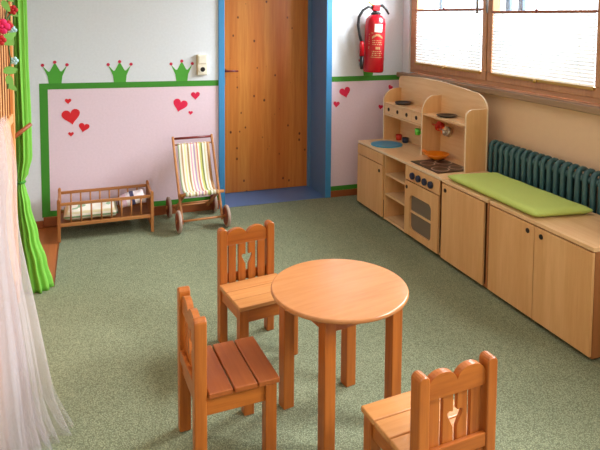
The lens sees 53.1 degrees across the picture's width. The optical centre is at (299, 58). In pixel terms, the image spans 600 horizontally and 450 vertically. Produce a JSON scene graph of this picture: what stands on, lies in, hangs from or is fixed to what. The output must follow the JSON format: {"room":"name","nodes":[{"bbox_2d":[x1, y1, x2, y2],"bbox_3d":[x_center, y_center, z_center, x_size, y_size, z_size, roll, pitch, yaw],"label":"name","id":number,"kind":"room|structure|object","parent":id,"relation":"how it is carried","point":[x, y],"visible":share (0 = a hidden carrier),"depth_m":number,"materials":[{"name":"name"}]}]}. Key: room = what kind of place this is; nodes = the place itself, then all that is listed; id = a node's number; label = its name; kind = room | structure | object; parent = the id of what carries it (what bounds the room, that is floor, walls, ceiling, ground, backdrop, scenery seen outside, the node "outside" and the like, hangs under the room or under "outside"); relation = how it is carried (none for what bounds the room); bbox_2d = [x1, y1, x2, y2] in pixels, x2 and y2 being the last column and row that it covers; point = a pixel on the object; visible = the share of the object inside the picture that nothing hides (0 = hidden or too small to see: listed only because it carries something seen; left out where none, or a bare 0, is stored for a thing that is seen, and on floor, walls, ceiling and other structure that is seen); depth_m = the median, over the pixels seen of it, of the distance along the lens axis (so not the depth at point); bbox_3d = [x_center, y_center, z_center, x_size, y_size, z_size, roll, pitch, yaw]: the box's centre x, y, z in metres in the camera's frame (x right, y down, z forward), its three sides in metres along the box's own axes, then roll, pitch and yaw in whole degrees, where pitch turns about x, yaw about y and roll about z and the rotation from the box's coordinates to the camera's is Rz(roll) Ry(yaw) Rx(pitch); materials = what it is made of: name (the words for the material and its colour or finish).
{"room":"children's room","nodes":[
{"label":"children's room","id":0,"kind":"room"},
{"bbox_2d":[18,226,58,290],"bbox_3d":[0.482,1.459,1.607,4.400,0.114,8.000,-1,4,-20],"label":"floor","id":1,"kind":"structure","parent":0,"point":[48,237],"depth_m":3.90,"materials":[{"name":"brown wood"}]},
{"bbox_2d":[0,195,599,449],"bbox_3d":[0.349,1.423,1.237,3.700,0.006,7.200,-1,4,-20],"label":"carpet","id":2,"kind":"object","parent":1,"relation":"on","point":[91,360],"visible":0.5,"depth_m":2.76,"materials":[{"name":"green carpet"}]},
{"bbox_2d":[0,0,31,377],"bbox_3d":[-1.559,0.275,2.400,0.795,2.100,1.328,-1,4,-20],"label":"house","id":3,"kind":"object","parent":2,"relation":"on","point":[9,246],"visible":0.96,"depth_m":2.86,"materials":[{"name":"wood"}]},
{"bbox_2d":[0,0,18,90],"bbox_3d":[-1.325,-0.081,2.731,0.072,0.476,0.724,-1,4,-22],"label":"flower garland","id":4,"kind":"object","parent":3,"relation":"attached to","point":[6,25],"visible":1,"depth_m":2.72,"materials":[{"name":"green plant"}]},
{"bbox_2d":[12,0,53,293],"bbox_3d":[-1.454,0.119,3.213,0.174,2.299,0.150,1,4,12],"label":"curtain","id":5,"kind":"object","parent":3,"relation":"hanging from","point":[36,276],"visible":0.91,"depth_m":3.22,"materials":[{"name":"fabric"}]},
{"bbox_2d":[57,180,153,242],"bbox_3d":[-1.363,1.060,4.211,0.624,0.288,0.308,-1,4,-21],"label":"crib","id":6,"kind":"object","parent":2,"relation":"on","point":[141,210],"visible":0.92,"depth_m":4.15,"materials":[{"name":"brown wood"}]},
{"bbox_2d":[63,201,117,220],"bbox_3d":[-1.455,1.053,4.177,0.355,0.082,0.250,-1,4,-20],"label":"blanket","id":7,"kind":"object","parent":6,"relation":"on","point":[106,206],"visible":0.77,"depth_m":4.10,"materials":[{"name":"white fabric"}]},
{"bbox_2d":[118,189,146,207],"bbox_3d":[-1.192,0.991,4.267,0.180,0.080,0.240,-1,4,-20],"label":"pillow","id":8,"kind":"object","parent":6,"relation":"in","point":[125,203],"visible":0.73,"depth_m":4.21,"materials":[{"name":"fabric"}]},
{"bbox_2d":[166,134,230,233],"bbox_3d":[-0.751,0.888,4.371,0.382,0.616,0.506,-1,4,-23],"label":"stroller","id":9,"kind":"object","parent":2,"relation":"on","point":[196,177],"visible":1,"depth_m":4.39,"materials":[{"name":"fabric"}]},
{"bbox_2d":[177,286,279,449],"bbox_3d":[-0.258,1.090,2.110,0.292,0.532,0.288,-1,4,-23],"label":"child chair","id":10,"kind":"object","parent":2,"relation":"on","point":[228,375],"visible":1,"depth_m":2.04,"materials":[{"name":"brown wood"}]},
{"bbox_2d":[217,220,297,354],"bbox_3d":[-0.194,1.048,2.711,0.288,0.532,0.292,-2,4,-28],"label":"child chair","id":11,"kind":"object","parent":2,"relation":"on","point":[250,299],"visible":0.86,"depth_m":2.76,"materials":[{"name":"brown wood"}]},
{"bbox_2d":[271,259,408,449],"bbox_3d":[0.145,1.097,2.252,0.511,0.503,0.511,-2,5,-30],"label":"round table","id":12,"kind":"object","parent":2,"relation":"on","point":[335,295],"visible":0.95,"depth_m":2.19,"materials":[{"name":"brown wood"}]},
{"bbox_2d":[357,76,488,256],"bbox_3d":[0.838,0.687,4.321,0.399,1.044,1.213,-1,4,-20],"label":"play kitchen","id":13,"kind":"object","parent":2,"relation":"on","point":[396,180],"visible":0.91,"depth_m":4.30,"materials":[{"name":"brown wood"}]},
{"bbox_2d":[371,141,402,147],"bbox_3d":[0.673,0.665,4.661,0.244,0.008,0.244,-1,4,-20],"label":"sink basin","id":14,"kind":"object","parent":13,"relation":"in","point":[374,144],"depth_m":4.65,"materials":[{"name":"blue plastic"}]},
{"bbox_2d":[385,191,404,205],"bbox_3d":[0.848,1.006,4.351,0.360,0.014,0.292,-1,4,-20],"label":"shelf","id":15,"kind":"object","parent":13,"relation":"attached to","point":[399,196],"depth_m":4.37,"materials":[{"name":"brown wood"}]},
{"bbox_2d":[386,171,405,184],"bbox_3d":[0.849,0.856,4.340,0.360,0.014,0.292,-1,4,-20],"label":"shelf","id":16,"kind":"object","parent":13,"relation":"attached to","point":[399,176],"depth_m":4.35,"materials":[{"name":"brown wood"}]},
{"bbox_2d":[396,134,401,139],"bbox_3d":[0.798,0.635,4.842,0.052,0.045,0.052,-1,4,-20],"label":"cup","id":17,"kind":"object","parent":13,"relation":"on","point":[398,136],"visible":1,"depth_m":4.82,"materials":[{"name":"red plastic"}]},
{"bbox_2d":[384,113,420,125],"bbox_3d":[0.848,0.465,4.611,0.151,0.012,0.566,-1,4,-20],"label":"shelf","id":18,"kind":"object","parent":13,"relation":"attached to","point":[386,115],"depth_m":4.58,"materials":[{"name":"brown wood"}]},
{"bbox_2d":[395,101,410,104],"bbox_3d":[0.810,0.349,4.714,0.128,0.022,0.128,-1,4,-20],"label":"pan","id":19,"kind":"object","parent":13,"relation":"on","point":[396,102],"visible":1,"depth_m":4.68,"materials":[{"name":"black metal"}]},
{"bbox_2d":[384,102,421,113],"bbox_3d":[0.849,0.375,4.604,0.151,0.012,0.566,-1,4,-20],"label":"shelf","id":20,"kind":"object","parent":13,"relation":"attached to","point":[415,107],"depth_m":4.61,"materials":[{"name":"brown wood"}]},
{"bbox_2d":[402,137,408,142],"bbox_3d":[0.834,0.645,4.744,0.052,0.040,0.052,-1,4,-20],"label":"cup","id":21,"kind":"object","parent":13,"relation":"on","point":[404,139],"visible":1,"depth_m":4.72,"materials":[{"name":"blue plastic"}]},
{"bbox_2d":[415,126,420,134],"bbox_3d":[0.865,0.524,4.404,0.044,0.079,0.058,1,4,9],"label":"cup","id":22,"kind":"object","parent":13,"relation":"hanging from","point":[417,130],"visible":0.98,"depth_m":4.39,"materials":[{"name":"green plastic"}]},
{"bbox_2d":[358,139,488,178],"bbox_3d":[0.849,0.702,4.322,0.378,0.016,1.206,-1,4,-20],"label":"countertop","id":23,"kind":"structure","parent":13,"relation":"on","point":[409,151],"depth_m":4.33,"materials":[{"name":"brown wood"}]},
{"bbox_2d":[422,149,449,159],"bbox_3d":[0.954,0.672,4.188,0.177,0.051,0.177,0,4,1],"label":"frying pan","id":24,"kind":"object","parent":13,"relation":"on","point":[436,155],"visible":1,"depth_m":4.22,"materials":[{"name":"orange plastic"}]},
{"bbox_2d":[411,159,463,173],"bbox_3d":[0.935,0.714,4.002,0.253,0.005,0.340,-1,4,-20],"label":"cooktop","id":25,"kind":"object","parent":13,"relation":"in","point":[444,166],"depth_m":3.97,"materials":[{"name":"brown wood"}]},
{"bbox_2d":[432,121,444,131],"bbox_3d":[0.982,0.479,4.275,0.059,0.075,0.118,-1,4,-22],"label":"pot","id":26,"kind":"object","parent":13,"relation":"hanging from","point":[438,124],"visible":0.9,"depth_m":4.26,"materials":[{"name":"red plastic"}]},
{"bbox_2d":[423,112,464,126],"bbox_3d":[1.037,0.413,4.085,0.149,0.014,0.505,-1,4,-20],"label":"shelf","id":27,"kind":"object","parent":13,"relation":"attached to","point":[459,120],"depth_m":4.10,"materials":[{"name":"brown wood"}]},
{"bbox_2d":[439,126,452,136],"bbox_3d":[1.002,0.499,4.131,0.059,0.075,0.118,-1,4,-22],"label":"pot","id":28,"kind":"object","parent":13,"relation":"hanging from","point":[447,131],"visible":1,"depth_m":4.11,"materials":[{"name":"metal"}]},
{"bbox_2d":[436,113,457,117],"bbox_3d":[1.014,0.395,4.141,0.144,0.013,0.144,-1,4,-20],"label":"plate","id":29,"kind":"object","parent":13,"relation":"on","point":[444,115],"visible":1,"depth_m":4.16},
{"bbox_2d":[361,351,497,449],"bbox_3d":[0.383,1.114,1.817,0.288,0.532,0.292,-1,4,-25],"label":"child chair","id":30,"kind":"object","parent":2,"relation":"on","point":[427,416],"visible":1,"depth_m":1.71,"materials":[{"name":"brown wood"}]},
{"bbox_2d":[441,178,494,287],"bbox_3d":[1.123,1.008,3.562,0.387,0.513,0.444,-1,4,-20],"label":"storage cabinet","id":31,"kind":"object","parent":2,"relation":"on","point":[465,214],"visible":0.48,"depth_m":3.48,"materials":[{"name":"brown wood"}]},
{"bbox_2d":[487,200,599,359],"bbox_3d":[1.324,1.047,3.004,0.387,0.513,0.711,-1,4,-20],"label":"storage cabinet","id":32,"kind":"object","parent":2,"relation":"on","point":[547,269],"visible":0.91,"depth_m":2.86,"materials":[{"name":"brown wood"}]},
{"bbox_2d":[448,172,592,216],"bbox_3d":[1.188,0.745,3.339,0.330,0.040,0.804,-1,4,-20],"label":"seat cushion","id":33,"kind":"object","parent":32,"relation":"on","point":[533,201],"visible":1,"depth_m":3.23,"materials":[{"name":"fabric"}]},
{"bbox_2d":[488,140,599,214],"bbox_3d":[1.526,0.934,3.182,0.092,0.716,1.611,-1,4,-20],"label":"radiator","id":34,"kind":"object","parent":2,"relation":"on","point":[526,166],"visible":0.41,"depth_m":3.43,"materials":[{"name":"teal metal"}]},
{"bbox_2d":[12,0,402,220],"bbox_3d":[-0.791,-0.159,4.772,4.000,2.650,0.420,-1,4,-20],"label":"wall","id":35,"kind":"structure","parent":0,"point":[127,140],"depth_m":4.44,"materials":[{"name":"paint"}]},
{"bbox_2d":[41,61,68,83],"bbox_3d":[-1.727,0.095,4.228,0.183,0.162,0.002,-1,4,-20],"label":"decal","id":36,"kind":"object","parent":35,"relation":"attached to","point":[54,75],"visible":1,"depth_m":4.23},
{"bbox_2d":[61,109,79,124],"bbox_3d":[-1.637,0.418,4.284,0.124,0.116,0.001,-1,4,-20],"label":"decal","id":37,"kind":"object","parent":35,"relation":"attached to","point":[71,117],"visible":1,"depth_m":4.29},
{"bbox_2d":[79,123,89,131],"bbox_3d":[-1.553,0.497,4.320,0.072,0.069,0.001,-1,4,-20],"label":"decal","id":38,"kind":"object","parent":35,"relation":"attached to","point":[82,126],"visible":1,"depth_m":4.32},
{"bbox_2d":[107,60,132,81],"bbox_3d":[-1.315,0.091,4.377,0.183,0.162,0.002,-1,4,-20],"label":"decal","id":39,"kind":"object","parent":35,"relation":"attached to","point":[119,75],"visible":1,"depth_m":4.38},
{"bbox_2d":[35,200,218,228],"bbox_3d":[-1.620,1.163,4.333,2.097,0.074,0.020,-1,4,-20],"label":"baseboard","id":40,"kind":"structure","parent":35,"relation":"attached to","point":[158,210],"depth_m":4.54,"materials":[{"name":"brown wood"}]},
{"bbox_2d":[39,80,218,217],"bbox_3d":[-1.231,0.644,4.446,1.271,0.962,0.001,-1,4,-20],"label":"trim","id":41,"kind":"structure","parent":35,"relation":"attached to","point":[43,88],"depth_m":4.27,"materials":[{"name":"green paint"}]},
{"bbox_2d":[174,99,187,110],"bbox_3d":[-0.904,0.354,4.543,0.106,0.104,0.001,-1,4,-20],"label":"decal","id":42,"kind":"object","parent":35,"relation":"attached to","point":[178,104],"visible":1,"depth_m":4.54},
{"bbox_2d":[170,60,193,80],"bbox_3d":[-0.892,0.088,4.529,0.183,0.162,0.002,-1,4,-20],"label":"decal","id":43,"kind":"object","parent":35,"relation":"attached to","point":[181,73],"visible":1,"depth_m":4.53},
{"bbox_2d":[191,92,199,99],"bbox_3d":[-0.797,0.286,4.577,0.068,0.062,0.001,-1,4,-20],"label":"decal","id":44,"kind":"object","parent":35,"relation":"attached to","point":[193,94],"visible":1,"depth_m":4.58},
{"bbox_2d":[196,54,207,74],"bbox_3d":[-0.745,0.046,4.565,0.081,0.156,0.027,-1,4,-20],"label":"wall socket","id":45,"kind":"object","parent":35,"relation":"attached to","point":[201,59],"visible":1,"depth_m":4.55,"materials":[{"name":"white plastic"}]},
{"bbox_2d":[199,56,206,63],"bbox_3d":[-0.739,0.009,4.553,0.060,0.060,0.005,-1,4,-20],"label":"rocker switch","id":46,"kind":"object","parent":45,"relation":"attached to","point":[202,59],"depth_m":4.55,"materials":[{"name":"white plastic"}]},
{"bbox_2d":[225,186,324,206],"bbox_3d":[-0.259,1.155,5.047,0.860,0.008,0.400,-1,4,-20],"label":"floor","id":47,"kind":"structure","parent":35,"relation":"in","point":[236,199],"depth_m":5.02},
{"bbox_2d":[218,0,332,208],"bbox_3d":[-0.251,0.106,4.969,0.944,2.100,0.412,-1,4,-20],"label":"door","id":48,"kind":"structure","parent":35,"relation":"in","point":[275,56],"depth_m":5.13,"materials":[{"name":"brown wood"}]},
{"bbox_2d":[331,188,356,196],"bbox_3d":[0.565,1.127,5.121,0.658,0.052,0.014,-1,4,-20],"label":"baseboard","id":49,"kind":"structure","parent":35,"relation":"attached to","point":[347,192],"depth_m":5.04,"materials":[{"name":"brown wood"}]},
{"bbox_2d":[331,184,356,190],"bbox_3d":[0.563,1.082,5.124,0.658,0.038,0.001,-1,4,-20],"label":"trim","id":50,"kind":"structure","parent":35,"relation":"attached to","point":[352,186],"depth_m":5.05,"materials":[{"name":"green paint"}]},
{"bbox_2d":[339,87,349,96],"bbox_3d":[0.372,0.283,4.998,0.097,0.094,0.001,-1,4,-20],"label":"decal","id":51,"kind":"object","parent":35,"relation":"attached to","point":[346,91],"visible":1,"depth_m":5.00},
{"bbox_2d":[332,75,399,81],"bbox_3d":[0.569,0.166,5.061,0.658,0.043,0.001,-1,4,-20],"label":"trim","id":52,"kind":"structure","parent":35,"relation":"attached to","point":[374,77],"depth_m":5.05,"materials":[{"name":"green paint"}]},
{"bbox_2d":[359,59,372,75],"bbox_3d":[0.576,0.064,5.056,0.183,0.162,0.002,-1,4,-20],"label":"decal","id":53,"kind":"object","parent":35,"relation":"attached to","point":[364,73],"visible":0.18,"depth_m":5.06},
{"bbox_2d":[357,1,389,72],"bbox_3d":[0.597,-0.177,4.925,0.197,0.584,0.233,3,5,33],"label":"fire extinguisher","id":54,"kind":"object","parent":35,"relation":"attached to","point":[371,51],"visible":1,"depth_m":4.88,"materials":[{"name":"red metal"}]},
{"bbox_2d":[402,0,438,72],"bbox_3d":[1.043,-0.515,5.123,0.300,1.265,0.115,-1,4,-20],"label":"wall","id":55,"kind":"structure","parent":0,"point":[407,4],"depth_m":5.08,"materials":[{"name":"white paint"}]},
{"bbox_2d":[405,72,599,213],"bbox_3d":[2.239,0.064,1.821,0.300,2.650,7.200,-1,4,-20],"label":"wall","id":56,"kind":"structure","parent":0,"point":[572,136],"depth_m":3.57,"materials":[{"name":"beige paint"}]},
{"bbox_2d":[396,72,599,115],"bbox_3d":[2.025,0.336,2.350,0.355,0.037,6.100,-1,4,-20],"label":"window sill","id":57,"kind":"structure","parent":56,"relation":"attached to","point":[584,108],"depth_m":3.67,"materials":[{"name":"brown wood"}]},
{"bbox_2d":[410,0,599,103],"bbox_3d":[1.375,-0.442,4.092,0.225,1.245,2.051,-1,4,-20],"label":"window","id":58,"kind":"structure","parent":56,"relation":"in","point":[590,96],"depth_m":4.04,"materials":[{"name":"brown wood"}]},
{"bbox_2d":[414,8,482,73],"bbox_3d":[1.092,-0.388,4.510,0.038,0.943,0.867,-1,4,-20],"label":"blind","id":59,"kind":"object","parent":58,"relation":"attached to","point":[450,39],"visible":1,"depth_m":4.48,"materials":[{"name":"white fabric"}]},
{"bbox_2d":[476,0,483,12],"bbox_3d":[1.226,-0.393,4.095,0.054,0.165,0.024,-1,4,-20],"label":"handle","id":60,"kind":"object","parent":58,"relation":"attached to","point":[477,1],"visible":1,"depth_m":4.09,"materials":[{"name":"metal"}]},
{"bbox_2d":[490,9,597,90],"bbox_3d":[1.425,-0.313,3.588,0.038,0.923,0.870,-1,4,-20],"label":"blind","id":61,"kind":"object","parent":58,"relation":"attached to","point":[553,47],"visible":1,"depth_m":3.54,"materials":[{"name":"white fabric"}]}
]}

